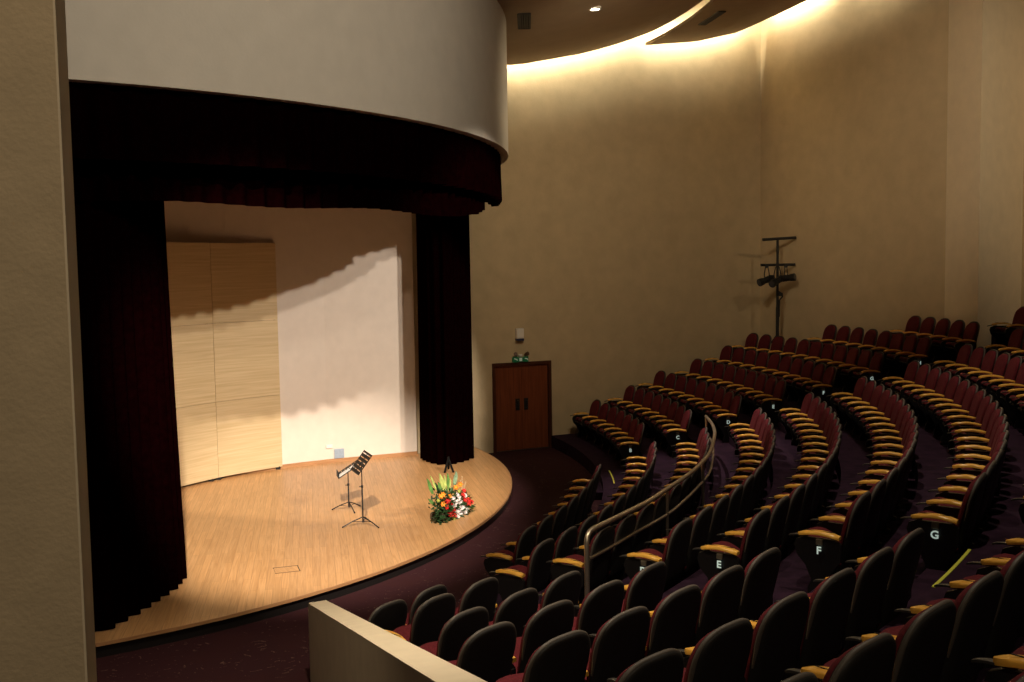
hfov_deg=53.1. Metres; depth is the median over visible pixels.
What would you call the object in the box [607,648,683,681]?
seat
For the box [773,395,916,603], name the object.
floor
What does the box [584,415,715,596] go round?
guard rail
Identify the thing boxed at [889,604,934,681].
cushion
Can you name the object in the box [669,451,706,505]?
seat
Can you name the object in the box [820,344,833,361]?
cushion
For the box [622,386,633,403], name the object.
cushion
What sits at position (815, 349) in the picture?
cushion
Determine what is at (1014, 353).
seat
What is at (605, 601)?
seat
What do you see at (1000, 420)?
cushion
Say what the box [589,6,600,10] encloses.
recessed light
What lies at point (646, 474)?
seat
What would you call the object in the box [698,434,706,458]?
cushion
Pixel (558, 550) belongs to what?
cushion
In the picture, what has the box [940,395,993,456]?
seat
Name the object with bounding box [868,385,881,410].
cushion
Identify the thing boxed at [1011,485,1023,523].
seat
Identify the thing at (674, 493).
seat
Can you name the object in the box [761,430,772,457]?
cushion
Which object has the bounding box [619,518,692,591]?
seat
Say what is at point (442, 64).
wall
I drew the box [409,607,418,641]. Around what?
cushion
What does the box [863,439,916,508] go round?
seat
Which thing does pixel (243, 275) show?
acoustic panel
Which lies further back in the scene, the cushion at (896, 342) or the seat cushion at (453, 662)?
the cushion at (896, 342)
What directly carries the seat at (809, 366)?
on the floor at (793, 576)
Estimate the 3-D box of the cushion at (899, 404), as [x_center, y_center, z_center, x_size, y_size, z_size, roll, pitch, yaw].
[5.336,1.068,14.259,0.176,0.494,0.436,0,4,13]
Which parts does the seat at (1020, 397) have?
panel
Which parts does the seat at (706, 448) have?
panel, armrest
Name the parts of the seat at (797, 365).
panel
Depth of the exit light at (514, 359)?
22.25 m
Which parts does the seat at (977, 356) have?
panel, armrest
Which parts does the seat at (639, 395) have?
panel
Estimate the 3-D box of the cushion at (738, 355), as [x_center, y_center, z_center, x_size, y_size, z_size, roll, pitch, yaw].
[5.109,0.411,23.223,0.176,0.494,0.436,-2,4,-16]
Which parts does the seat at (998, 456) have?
armrest, panel, backrest, edge trim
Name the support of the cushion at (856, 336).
on the seat at (857, 335)
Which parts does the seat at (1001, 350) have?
panel, armrest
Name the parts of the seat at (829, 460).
armrest, panel, backrest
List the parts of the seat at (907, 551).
armrest, panel, backrest, edge trim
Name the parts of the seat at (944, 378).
panel, armrest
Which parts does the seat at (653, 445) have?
panel, armrest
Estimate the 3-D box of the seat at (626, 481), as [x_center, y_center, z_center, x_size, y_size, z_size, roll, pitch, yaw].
[1.848,2.208,15.379,0.579,0.835,0.565,0,4,13]
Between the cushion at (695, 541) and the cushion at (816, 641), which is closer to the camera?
the cushion at (816, 641)
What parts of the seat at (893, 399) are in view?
panel, armrest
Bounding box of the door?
[492,360,551,452]
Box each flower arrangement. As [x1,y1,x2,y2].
[427,471,475,524]
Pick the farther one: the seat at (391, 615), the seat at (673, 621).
the seat at (391, 615)
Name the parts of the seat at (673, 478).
panel, backrest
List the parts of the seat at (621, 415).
panel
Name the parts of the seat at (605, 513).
backrest, edge trim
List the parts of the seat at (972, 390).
panel, armrest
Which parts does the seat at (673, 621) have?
panel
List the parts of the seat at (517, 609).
edge trim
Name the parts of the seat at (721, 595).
edge trim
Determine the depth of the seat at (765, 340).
23.79 m
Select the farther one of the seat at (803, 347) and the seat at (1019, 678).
the seat at (803, 347)
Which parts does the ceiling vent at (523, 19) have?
frame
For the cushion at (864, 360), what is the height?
0.494 m
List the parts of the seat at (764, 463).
armrest, panel, backrest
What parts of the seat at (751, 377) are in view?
panel, armrest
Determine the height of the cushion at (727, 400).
0.494 m
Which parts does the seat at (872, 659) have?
armrest, edge trim, backrest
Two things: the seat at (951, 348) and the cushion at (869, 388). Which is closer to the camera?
the cushion at (869, 388)
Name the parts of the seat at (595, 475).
armrest, panel, backrest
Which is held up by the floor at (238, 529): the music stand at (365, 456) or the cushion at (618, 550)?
the music stand at (365, 456)
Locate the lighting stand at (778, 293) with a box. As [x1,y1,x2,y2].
[760,236,795,342]
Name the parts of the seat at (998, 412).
panel, armrest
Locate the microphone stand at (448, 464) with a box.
[443,456,453,472]
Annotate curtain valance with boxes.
[69,82,501,206]
[72,157,484,216]
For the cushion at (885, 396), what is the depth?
15.28 m
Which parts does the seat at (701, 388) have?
panel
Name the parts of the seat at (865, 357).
panel, armrest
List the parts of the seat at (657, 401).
panel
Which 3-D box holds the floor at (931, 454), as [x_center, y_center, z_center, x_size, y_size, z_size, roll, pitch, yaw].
[4.182,2.187,14.088,4.032,1.514,21.590,0,4,15]
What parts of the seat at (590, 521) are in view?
backrest, edge trim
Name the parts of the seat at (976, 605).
armrest, panel, backrest, edge trim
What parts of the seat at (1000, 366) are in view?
panel, armrest, backrest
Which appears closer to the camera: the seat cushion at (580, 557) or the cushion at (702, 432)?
the seat cushion at (580, 557)
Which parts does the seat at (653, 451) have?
panel, armrest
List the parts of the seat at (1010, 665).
panel, armrest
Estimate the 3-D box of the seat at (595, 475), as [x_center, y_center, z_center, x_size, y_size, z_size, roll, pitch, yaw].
[1.068,2.438,15.978,0.579,0.835,0.565,0,4,11]
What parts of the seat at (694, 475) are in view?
backrest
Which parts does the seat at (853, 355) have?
panel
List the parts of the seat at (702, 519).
panel, backrest, edge trim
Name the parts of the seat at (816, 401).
panel, armrest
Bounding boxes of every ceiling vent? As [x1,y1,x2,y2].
[517,13,530,28]
[698,11,725,24]
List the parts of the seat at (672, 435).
panel, armrest, panel, armrest, backrest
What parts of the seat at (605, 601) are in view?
edge trim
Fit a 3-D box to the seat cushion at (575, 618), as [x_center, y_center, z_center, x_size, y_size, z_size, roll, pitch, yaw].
[0.440,2.139,7.298,0.370,0.243,0.444,3,6,42]
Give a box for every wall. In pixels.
[53,0,96,681]
[65,0,507,164]
[164,201,416,464]
[308,600,486,681]
[412,0,760,453]
[760,0,948,354]
[1021,170,1023,306]
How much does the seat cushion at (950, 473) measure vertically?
0.243 m
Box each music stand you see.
[332,460,360,512]
[342,450,378,527]
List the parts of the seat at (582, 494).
backrest, edge trim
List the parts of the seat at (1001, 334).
panel, armrest, panel, armrest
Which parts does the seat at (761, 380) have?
panel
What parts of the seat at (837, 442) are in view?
panel, armrest, backrest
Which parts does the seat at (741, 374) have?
panel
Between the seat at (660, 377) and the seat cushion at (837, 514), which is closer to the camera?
the seat cushion at (837, 514)
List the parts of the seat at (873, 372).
panel, armrest, panel, armrest, backrest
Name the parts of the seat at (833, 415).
panel, armrest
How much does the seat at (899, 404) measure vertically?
0.835 m
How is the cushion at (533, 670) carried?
on the seat at (565, 657)
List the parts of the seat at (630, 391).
panel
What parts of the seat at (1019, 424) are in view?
armrest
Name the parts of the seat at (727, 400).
panel, armrest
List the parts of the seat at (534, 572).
panel, armrest, panel, backrest, edge trim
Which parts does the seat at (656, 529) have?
backrest, edge trim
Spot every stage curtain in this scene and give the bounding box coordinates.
[74,159,186,631]
[416,214,473,464]
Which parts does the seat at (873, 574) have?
panel, backrest, edge trim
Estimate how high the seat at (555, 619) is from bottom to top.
0.835 m
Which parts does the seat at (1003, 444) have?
panel, armrest, backrest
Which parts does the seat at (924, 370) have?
panel, armrest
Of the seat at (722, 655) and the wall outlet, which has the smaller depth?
the seat at (722, 655)
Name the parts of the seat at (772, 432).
panel, armrest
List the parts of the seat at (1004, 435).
panel, armrest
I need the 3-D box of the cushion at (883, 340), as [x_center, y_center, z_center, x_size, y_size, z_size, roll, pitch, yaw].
[7.390,0.060,20.440,0.176,0.494,0.436,-1,4,-6]
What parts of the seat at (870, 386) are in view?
panel, armrest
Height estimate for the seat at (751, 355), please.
0.835 m
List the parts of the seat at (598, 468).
armrest, panel, backrest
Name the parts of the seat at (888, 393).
panel, armrest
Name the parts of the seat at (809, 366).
panel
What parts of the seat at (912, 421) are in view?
panel, armrest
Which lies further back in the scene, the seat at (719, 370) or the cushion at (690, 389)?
the seat at (719, 370)
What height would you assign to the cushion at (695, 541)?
0.494 m
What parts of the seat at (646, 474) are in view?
panel, armrest, backrest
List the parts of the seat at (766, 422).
panel, armrest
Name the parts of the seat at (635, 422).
panel, armrest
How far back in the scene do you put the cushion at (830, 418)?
14.74 m
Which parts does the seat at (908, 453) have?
armrest, panel, backrest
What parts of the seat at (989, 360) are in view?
panel, armrest, backrest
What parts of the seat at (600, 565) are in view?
panel, armrest, panel, backrest, edge trim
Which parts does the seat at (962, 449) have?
panel, armrest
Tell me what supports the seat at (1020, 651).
on the floor at (1020, 640)
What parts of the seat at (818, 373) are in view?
panel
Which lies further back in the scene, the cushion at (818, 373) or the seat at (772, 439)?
the cushion at (818, 373)
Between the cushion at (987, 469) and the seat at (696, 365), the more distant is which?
the seat at (696, 365)
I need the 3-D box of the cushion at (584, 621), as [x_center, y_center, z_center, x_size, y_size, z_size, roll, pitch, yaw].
[0.592,1.923,7.140,0.176,0.494,0.436,3,6,42]
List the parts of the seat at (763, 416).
panel, armrest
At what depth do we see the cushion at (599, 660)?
5.65 m
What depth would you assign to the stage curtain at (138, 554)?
11.49 m
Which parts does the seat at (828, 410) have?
panel, armrest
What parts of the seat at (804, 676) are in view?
backrest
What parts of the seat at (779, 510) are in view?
backrest, edge trim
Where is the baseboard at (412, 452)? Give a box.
[206,451,416,480]
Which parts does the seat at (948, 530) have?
panel, armrest, panel, armrest, backrest, edge trim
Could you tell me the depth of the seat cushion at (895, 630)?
4.94 m
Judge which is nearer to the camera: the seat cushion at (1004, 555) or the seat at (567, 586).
the seat cushion at (1004, 555)
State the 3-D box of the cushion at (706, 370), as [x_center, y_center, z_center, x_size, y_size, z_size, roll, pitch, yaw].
[4.325,0.709,22.803,0.176,0.494,0.436,-2,4,-15]
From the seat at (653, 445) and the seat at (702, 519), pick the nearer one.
the seat at (702, 519)
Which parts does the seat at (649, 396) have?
panel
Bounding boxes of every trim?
[95,447,511,646]
[95,496,509,657]
[497,447,546,451]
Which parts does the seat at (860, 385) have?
panel, armrest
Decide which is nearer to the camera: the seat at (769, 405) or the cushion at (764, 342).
the seat at (769, 405)
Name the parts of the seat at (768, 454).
armrest, panel, backrest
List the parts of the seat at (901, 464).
armrest, panel, backrest, edge trim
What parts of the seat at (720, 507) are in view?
backrest, edge trim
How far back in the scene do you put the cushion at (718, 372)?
22.19 m
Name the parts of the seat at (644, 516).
backrest, edge trim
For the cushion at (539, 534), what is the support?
on the seat at (544, 528)
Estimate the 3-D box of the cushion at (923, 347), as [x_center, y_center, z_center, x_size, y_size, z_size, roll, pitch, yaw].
[7.507,0.183,18.747,0.176,0.494,0.436,-1,4,-1]
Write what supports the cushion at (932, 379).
on the seat at (932, 379)
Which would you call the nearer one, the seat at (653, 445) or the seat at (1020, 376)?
the seat at (1020, 376)
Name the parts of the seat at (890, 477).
armrest, panel, backrest, edge trim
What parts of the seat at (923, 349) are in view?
panel, panel, armrest, backrest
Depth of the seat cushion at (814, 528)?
8.80 m
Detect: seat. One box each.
[367,599,407,630]
[386,593,455,646]
[405,584,446,624]
[420,606,488,660]
[447,621,516,681]
[454,577,498,621]
[480,525,536,576]
[489,538,554,600]
[489,588,538,636]
[496,630,589,681]
[513,515,553,548]
[513,600,574,673]
[531,505,567,541]
[537,571,581,616]
[543,495,578,531]
[546,526,614,604]
[548,526,577,584]
[552,487,587,528]
[555,515,596,554]
[559,479,593,521]
[564,471,598,518]
[568,464,601,511]
[570,399,600,436]
[572,580,623,647]
[574,504,612,535]
[578,403,609,440]
[585,606,649,681]
[587,406,617,444]
[587,494,625,527]
[589,514,636,580]
[594,410,625,449]
[598,485,635,520]
[601,414,632,453]
[604,385,635,408]
[606,418,638,458]
[607,476,643,513]
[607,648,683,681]
[611,422,644,468]
[612,503,654,552]
[613,388,644,411]
[613,468,649,511]
[618,461,653,500]
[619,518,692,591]
[620,454,656,491]
[621,561,666,611]
[622,391,654,418]
[622,447,656,473]
[623,441,656,466]
[627,494,669,548]
[630,394,662,432]
[635,370,665,393]
[639,397,671,437]
[644,584,700,657]
[646,373,676,395]
[646,401,678,441]
[646,484,681,537]
[650,476,690,526]
[652,405,685,446]
[656,375,687,399]
[657,409,691,457]
[659,469,698,522]
[660,506,712,577]
[665,378,697,402]
[665,460,700,514]
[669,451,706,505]
[671,427,707,453]
[671,445,709,496]
[672,432,709,458]
[672,438,709,465]
[675,358,702,378]
[675,381,707,419]
[678,618,752,681]
[683,384,716,423]
[683,495,729,544]
[685,361,713,381]
[692,387,725,427]
[692,508,770,580]
[695,565,744,643]
[696,363,725,383]
[697,484,742,540]
[699,391,733,432]
[703,345,732,367]
[706,365,736,385]
[706,394,741,442]
[708,474,753,529]
[714,347,744,369]
[715,368,746,389]
[717,465,762,527]
[724,370,757,409]
[724,408,762,454]
[725,349,757,371]
[725,457,768,517]
[729,412,766,442]
[730,449,772,507]
[732,333,758,355]
[732,417,770,447]
[733,373,767,413]
[733,442,774,498]
[734,423,773,451]
[735,435,775,464]
[735,495,789,551]
[736,351,769,373]
[736,429,775,457]
[737,547,780,620]
[741,376,777,417]
[744,334,771,354]
[744,591,809,681]
[748,353,780,375]
[750,379,786,426]
[753,484,805,558]
[756,336,784,356]
[758,355,792,378]
[766,473,817,544]
[768,337,797,358]
[770,358,803,397]
[774,568,855,668]
[775,392,813,439]
[777,463,826,529]
[780,339,809,359]
[780,360,814,401]
[781,396,820,444]
[781,672,818,681]
[785,454,833,518]
[785,633,895,681]
[786,401,826,451]
[788,491,870,592]
[790,363,825,404]
[790,406,832,455]
[791,446,838,509]
[792,341,822,360]
[794,412,836,443]
[794,438,840,499]
[796,417,839,448]
[796,430,841,461]
[797,424,841,454]
[799,366,836,406]
[804,343,835,363]
[807,324,836,346]
[807,547,893,657]
[814,345,847,366]
[820,326,850,350]
[823,599,956,681]
[825,347,860,387]
[826,479,886,559]
[827,376,867,423]
[832,327,863,350]
[835,380,876,428]
[836,349,872,391]
[839,467,897,547]
[842,384,884,434]
[845,329,877,351]
[845,352,884,386]
[845,528,924,631]
[848,388,892,440]
[850,457,906,533]
[854,393,899,446]
[857,447,912,520]
[858,330,891,353]
[859,398,905,453]
[863,404,910,438]
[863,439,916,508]
[866,410,914,443]
[866,430,918,497]
[867,416,917,449]
[867,423,918,456]
[870,332,904,373]
[877,360,919,389]
[880,571,1003,681]
[883,334,918,376]
[887,364,930,404]
[889,315,920,338]
[891,336,931,379]
[896,367,941,416]
[900,472,986,571]
[902,317,935,339]
[906,371,951,422]
[914,375,961,428]
[916,318,950,359]
[921,379,970,434]
[926,550,1023,667]
[928,384,978,441]
[928,460,996,548]
[929,320,964,362]
[929,344,972,372]
[934,389,986,448]
[937,449,1003,533]
[938,321,979,363]
[940,346,985,376]
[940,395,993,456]
[943,439,1007,519]
[944,401,998,439]
[947,407,1003,444]
[947,430,1009,470]
[949,414,1007,451]
[949,422,1008,460]
[951,349,998,381]
[962,352,1010,385]
[964,557,1023,636]
[971,653,1023,681]
[973,356,1022,401]
[982,363,1023,413]
[985,327,1023,352]
[988,306,1023,349]
[991,537,1023,567]
[992,383,1023,422]
[997,342,1023,355]
[1001,388,1023,428]
[1008,672,1023,681]
[1009,350,1023,358]
[1009,393,1023,435]
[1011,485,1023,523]
[1013,646,1023,669]
[1016,403,1023,416]
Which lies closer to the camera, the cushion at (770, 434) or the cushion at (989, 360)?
the cushion at (770, 434)
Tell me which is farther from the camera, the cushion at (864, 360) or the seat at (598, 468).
the cushion at (864, 360)
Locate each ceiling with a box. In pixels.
[497,0,702,64]
[645,0,805,44]
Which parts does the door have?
handle, handle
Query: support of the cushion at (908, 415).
on the seat at (911, 413)
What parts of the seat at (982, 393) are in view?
panel, armrest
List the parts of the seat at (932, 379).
panel, armrest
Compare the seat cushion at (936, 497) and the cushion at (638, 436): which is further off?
the cushion at (638, 436)
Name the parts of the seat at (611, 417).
panel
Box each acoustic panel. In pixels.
[166,242,218,485]
[210,243,281,479]
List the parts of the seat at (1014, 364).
panel, armrest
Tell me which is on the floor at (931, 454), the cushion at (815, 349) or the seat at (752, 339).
the seat at (752, 339)
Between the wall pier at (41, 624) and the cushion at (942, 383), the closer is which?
the wall pier at (41, 624)
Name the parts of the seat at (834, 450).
armrest, panel, backrest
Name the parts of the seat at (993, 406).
panel, armrest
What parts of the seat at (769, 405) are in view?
panel, armrest, panel, armrest, backrest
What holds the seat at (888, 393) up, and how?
on the floor at (793, 576)
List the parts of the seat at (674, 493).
backrest, edge trim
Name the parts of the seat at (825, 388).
panel, armrest, panel, armrest, backrest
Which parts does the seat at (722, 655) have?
armrest, panel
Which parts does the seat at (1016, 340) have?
panel, armrest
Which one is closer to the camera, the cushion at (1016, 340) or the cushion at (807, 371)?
the cushion at (1016, 340)
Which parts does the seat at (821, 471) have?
armrest, panel, backrest, edge trim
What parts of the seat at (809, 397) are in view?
panel, armrest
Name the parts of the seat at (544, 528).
backrest, edge trim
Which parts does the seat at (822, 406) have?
panel, armrest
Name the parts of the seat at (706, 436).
panel, armrest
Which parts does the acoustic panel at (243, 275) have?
frame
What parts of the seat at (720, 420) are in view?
panel, armrest, panel, armrest, backrest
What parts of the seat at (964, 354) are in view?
panel, armrest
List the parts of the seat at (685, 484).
backrest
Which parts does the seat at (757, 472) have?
armrest, panel, backrest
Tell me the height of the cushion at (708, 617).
0.494 m
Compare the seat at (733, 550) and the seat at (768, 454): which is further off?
the seat at (768, 454)
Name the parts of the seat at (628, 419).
panel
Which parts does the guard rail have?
rail, post, post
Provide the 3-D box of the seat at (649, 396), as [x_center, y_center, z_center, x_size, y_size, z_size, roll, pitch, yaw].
[2.663,1.471,21.475,0.579,0.835,0.565,-2,4,-12]
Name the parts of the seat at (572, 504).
backrest, edge trim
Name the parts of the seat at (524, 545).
panel, armrest, panel, armrest, backrest, edge trim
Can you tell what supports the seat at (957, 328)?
on the floor at (1020, 640)
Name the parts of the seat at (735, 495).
backrest, edge trim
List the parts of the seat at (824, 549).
panel, armrest, armrest, panel, backrest, edge trim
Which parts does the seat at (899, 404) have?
panel, armrest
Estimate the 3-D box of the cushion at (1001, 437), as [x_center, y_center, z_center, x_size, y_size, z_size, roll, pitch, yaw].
[4.757,1.144,10.088,0.176,0.494,0.436,1,5,27]
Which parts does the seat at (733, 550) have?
panel, armrest, armrest, panel, backrest, edge trim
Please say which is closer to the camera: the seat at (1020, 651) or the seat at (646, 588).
the seat at (1020, 651)
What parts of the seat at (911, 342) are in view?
panel, armrest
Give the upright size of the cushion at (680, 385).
0.494 m
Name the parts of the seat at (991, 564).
panel, armrest, backrest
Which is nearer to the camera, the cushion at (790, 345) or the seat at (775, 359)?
the seat at (775, 359)
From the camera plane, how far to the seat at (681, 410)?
19.44 m
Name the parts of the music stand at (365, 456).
leg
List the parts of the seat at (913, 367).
panel, armrest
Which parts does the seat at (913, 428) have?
panel, armrest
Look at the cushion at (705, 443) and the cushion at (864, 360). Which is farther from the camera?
the cushion at (864, 360)
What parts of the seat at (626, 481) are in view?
panel, armrest, backrest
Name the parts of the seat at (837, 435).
panel, armrest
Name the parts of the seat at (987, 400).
panel, armrest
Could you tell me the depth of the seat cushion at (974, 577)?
5.74 m
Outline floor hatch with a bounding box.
[273,565,299,573]
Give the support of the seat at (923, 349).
on the floor at (1005, 523)
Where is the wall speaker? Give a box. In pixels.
[515,328,523,340]
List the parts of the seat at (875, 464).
armrest, panel, backrest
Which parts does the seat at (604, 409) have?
panel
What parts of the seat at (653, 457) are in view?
panel, armrest, backrest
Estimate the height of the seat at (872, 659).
0.835 m
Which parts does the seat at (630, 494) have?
backrest, edge trim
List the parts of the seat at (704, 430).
panel, armrest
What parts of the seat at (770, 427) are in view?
panel, armrest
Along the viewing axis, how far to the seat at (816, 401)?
16.72 m
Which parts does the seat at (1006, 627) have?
armrest, panel, backrest, edge trim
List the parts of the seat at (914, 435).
panel, armrest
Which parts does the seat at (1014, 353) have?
panel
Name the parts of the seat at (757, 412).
panel, armrest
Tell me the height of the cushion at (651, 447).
0.494 m
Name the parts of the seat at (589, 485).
backrest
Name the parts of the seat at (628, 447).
panel, armrest, panel, armrest, backrest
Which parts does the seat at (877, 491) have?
armrest, panel, backrest, edge trim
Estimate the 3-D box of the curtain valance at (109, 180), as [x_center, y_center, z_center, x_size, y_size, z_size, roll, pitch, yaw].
[-3.175,-2.566,12.869,1.756,1.870,10.113,3,6,41]
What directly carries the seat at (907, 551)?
on the floor at (931, 454)
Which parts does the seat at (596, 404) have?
panel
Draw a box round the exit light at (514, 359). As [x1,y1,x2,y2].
[512,351,528,362]
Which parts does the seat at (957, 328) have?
panel, armrest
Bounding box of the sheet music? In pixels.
[339,465,352,476]
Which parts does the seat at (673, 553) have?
panel, armrest, armrest, panel, backrest, edge trim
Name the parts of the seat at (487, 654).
edge trim, panel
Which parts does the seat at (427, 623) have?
armrest, backrest, edge trim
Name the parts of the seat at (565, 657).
backrest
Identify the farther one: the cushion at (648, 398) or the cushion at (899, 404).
the cushion at (648, 398)
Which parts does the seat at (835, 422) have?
panel, armrest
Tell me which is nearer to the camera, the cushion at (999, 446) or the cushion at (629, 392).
the cushion at (999, 446)
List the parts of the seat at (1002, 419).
panel, armrest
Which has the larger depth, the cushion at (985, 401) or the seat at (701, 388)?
the seat at (701, 388)
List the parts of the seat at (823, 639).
backrest, edge trim, panel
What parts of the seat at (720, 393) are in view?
panel, armrest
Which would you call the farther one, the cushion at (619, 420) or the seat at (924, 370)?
the cushion at (619, 420)
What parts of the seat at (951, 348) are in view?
panel, armrest, panel, armrest, backrest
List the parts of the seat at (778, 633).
armrest, panel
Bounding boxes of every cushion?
[393,624,410,641]
[408,594,418,624]
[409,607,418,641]
[420,641,437,655]
[436,619,449,655]
[447,660,456,665]
[492,601,502,624]
[495,550,513,560]
[496,673,523,681]
[503,565,526,579]
[512,529,525,565]
[513,637,521,673]
[517,611,537,673]
[522,645,541,681]
[525,543,539,588]
[533,520,542,548]
[540,580,553,608]
[551,532,562,564]
[562,554,584,588]
[572,617,576,630]
[573,519,585,554]
[575,590,592,629]
[586,619,609,681]
[589,400,598,417]
[589,532,598,554]
[597,404,607,421]
[605,407,616,425]
[610,519,623,561]
[613,411,623,429]
[615,663,634,681]
[620,415,630,434]
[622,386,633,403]
[622,571,639,611]
[627,419,636,439]
[632,389,643,406]
[632,423,642,444]
[635,549,662,559]
[641,392,652,409]
[644,595,668,656]
[645,442,653,466]
[646,449,654,468]
[650,395,660,413]
[653,371,663,387]
[658,399,669,418]
[662,523,678,562]
[663,374,674,390]
[666,402,676,422]
[673,406,683,427]
[674,376,685,393]
[679,410,689,431]
[683,630,713,681]
[684,379,695,396]
[686,510,701,556]
[689,359,700,375]
[694,382,705,400]
[695,428,704,451]
[695,573,718,632]
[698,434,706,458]
[698,440,707,460]
[700,362,711,378]
[703,385,714,403]
[711,364,723,380]
[711,541,739,555]
[712,388,723,407]
[719,346,730,362]
[720,392,731,411]
[722,366,734,383]
[728,395,739,416]
[731,348,743,364]
[733,369,744,386]
[735,528,745,536]
[737,554,759,611]
[738,513,757,564]
[743,350,755,366]
[743,371,755,389]
[744,334,756,348]
[744,602,776,681]
[748,409,759,432]
[753,374,765,393]
[754,414,764,437]
[755,352,767,368]
[757,335,769,350]
[757,419,768,443]
[760,424,770,450]
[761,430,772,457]
[763,377,774,396]
[764,437,772,455]
[766,354,778,371]
[770,337,782,352]
[772,381,784,400]
[778,356,790,374]
[783,338,795,354]
[789,359,801,376]
[796,340,808,356]
[799,393,811,416]
[800,361,812,380]
[800,576,830,657]
[806,398,818,422]
[807,593,843,653]
[808,342,820,358]
[809,527,840,566]
[811,364,823,383]
[812,403,824,427]
[817,408,829,433]
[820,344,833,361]
[821,367,834,386]
[821,413,833,440]
[822,325,834,341]
[822,640,865,681]
[823,658,836,666]
[824,419,836,447]
[827,425,838,450]
[828,432,838,454]
[828,513,859,549]
[832,346,845,363]
[836,327,848,343]
[839,494,861,547]
[841,369,850,374]
[844,348,857,366]
[845,552,875,627]
[849,328,862,345]
[852,377,864,400]
[853,372,861,377]
[856,350,870,369]
[860,381,873,405]
[862,330,875,347]
[868,353,881,372]
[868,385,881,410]
[876,331,889,349]
[876,390,889,415]
[880,625,903,635]
[882,395,896,421]
[887,354,896,359]
[888,333,902,351]
[888,400,902,427]
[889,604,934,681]
[892,531,911,553]
[893,405,907,434]
[897,411,911,441]
[899,356,907,361]
[899,418,913,449]
[901,335,916,354]
[902,425,915,453]
[903,362,917,383]
[904,432,914,451]
[905,316,918,333]
[913,365,927,387]
[915,337,929,357]
[915,510,957,551]
[919,318,933,335]
[924,368,938,392]
[926,598,982,667]
[931,497,960,507]
[932,340,941,344]
[933,319,947,337]
[933,372,948,397]
[939,485,965,493]
[943,376,958,402]
[946,342,955,347]
[947,321,962,339]
[947,473,971,480]
[951,381,967,408]
[954,575,984,611]
[955,345,970,366]
[956,475,979,529]
[959,373,968,378]
[960,386,975,414]
[961,322,977,342]
[964,574,983,579]
[967,348,982,370]
[967,391,982,420]
[970,377,979,383]
[973,396,989,427]
[979,351,995,374]
[979,402,995,434]
[980,462,990,474]
[981,381,989,387]
[983,409,999,442]
[986,416,1003,451]
[988,424,1004,460]
[989,451,998,462]
[991,354,1007,378]
[991,385,1001,391]
[991,432,1004,456]
[991,553,1014,567]
[994,441,1002,452]
[995,327,1005,332]
[1000,390,1010,396]
[1000,550,1023,577]
[1003,357,1019,382]
[1006,329,1023,350]
[1011,307,1023,326]
[1014,363,1023,387]
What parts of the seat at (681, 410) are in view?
panel, armrest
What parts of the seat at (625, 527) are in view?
panel, backrest, edge trim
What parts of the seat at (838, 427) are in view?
panel, armrest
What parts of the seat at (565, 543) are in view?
edge trim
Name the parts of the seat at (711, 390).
panel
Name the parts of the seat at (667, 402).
panel, armrest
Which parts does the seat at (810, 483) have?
armrest, panel, backrest, edge trim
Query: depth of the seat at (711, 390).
20.62 m
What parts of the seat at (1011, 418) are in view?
armrest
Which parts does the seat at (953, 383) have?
panel, armrest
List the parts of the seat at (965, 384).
panel, armrest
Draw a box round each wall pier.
[0,0,84,681]
[944,0,1023,347]
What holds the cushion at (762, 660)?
on the seat at (778, 633)
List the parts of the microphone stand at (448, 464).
leg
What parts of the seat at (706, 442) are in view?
panel, armrest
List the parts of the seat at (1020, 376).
panel, armrest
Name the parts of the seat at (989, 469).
armrest, panel, backrest, edge trim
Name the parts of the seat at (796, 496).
panel, backrest, edge trim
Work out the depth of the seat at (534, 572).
10.97 m
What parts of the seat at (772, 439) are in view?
panel, armrest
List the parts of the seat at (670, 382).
panel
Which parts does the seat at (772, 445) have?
panel, armrest, backrest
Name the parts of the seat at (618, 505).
edge trim, backrest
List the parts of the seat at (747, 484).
armrest, backrest, edge trim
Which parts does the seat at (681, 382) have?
panel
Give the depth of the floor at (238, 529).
15.30 m
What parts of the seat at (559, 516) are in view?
backrest, edge trim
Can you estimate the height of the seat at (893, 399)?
0.835 m
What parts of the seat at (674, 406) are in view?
panel, armrest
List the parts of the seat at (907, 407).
panel, armrest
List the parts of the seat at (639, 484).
backrest, edge trim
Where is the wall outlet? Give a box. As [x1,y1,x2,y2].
[334,448,343,458]
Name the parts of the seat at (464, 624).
edge trim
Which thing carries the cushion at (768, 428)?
on the seat at (770, 427)
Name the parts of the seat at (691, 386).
panel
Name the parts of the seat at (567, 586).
edge trim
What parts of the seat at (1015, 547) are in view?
panel, armrest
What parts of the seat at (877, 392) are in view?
panel, armrest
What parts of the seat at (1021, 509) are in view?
panel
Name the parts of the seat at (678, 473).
armrest, panel, backrest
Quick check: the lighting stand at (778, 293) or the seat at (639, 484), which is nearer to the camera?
the seat at (639, 484)
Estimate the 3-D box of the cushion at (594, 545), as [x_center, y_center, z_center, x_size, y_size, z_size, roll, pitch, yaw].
[0.884,2.159,10.491,0.176,0.494,0.436,2,5,32]
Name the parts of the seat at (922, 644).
armrest, edge trim, backrest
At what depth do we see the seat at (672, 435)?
18.47 m
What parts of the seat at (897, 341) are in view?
panel, armrest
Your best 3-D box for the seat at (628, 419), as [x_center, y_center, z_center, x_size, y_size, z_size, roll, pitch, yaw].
[2.071,1.853,20.156,0.579,0.835,0.565,-1,4,-7]
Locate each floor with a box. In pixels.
[95,448,510,642]
[96,447,600,681]
[495,433,651,609]
[538,433,712,604]
[579,424,771,608]
[662,407,839,599]
[743,362,1023,632]
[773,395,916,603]
[786,388,998,592]
[885,358,1023,681]
[929,347,994,359]
[991,335,1008,347]
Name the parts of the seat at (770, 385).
panel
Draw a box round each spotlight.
[757,264,773,285]
[769,264,783,287]
[782,264,795,281]
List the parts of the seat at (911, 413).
panel, armrest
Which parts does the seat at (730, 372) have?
panel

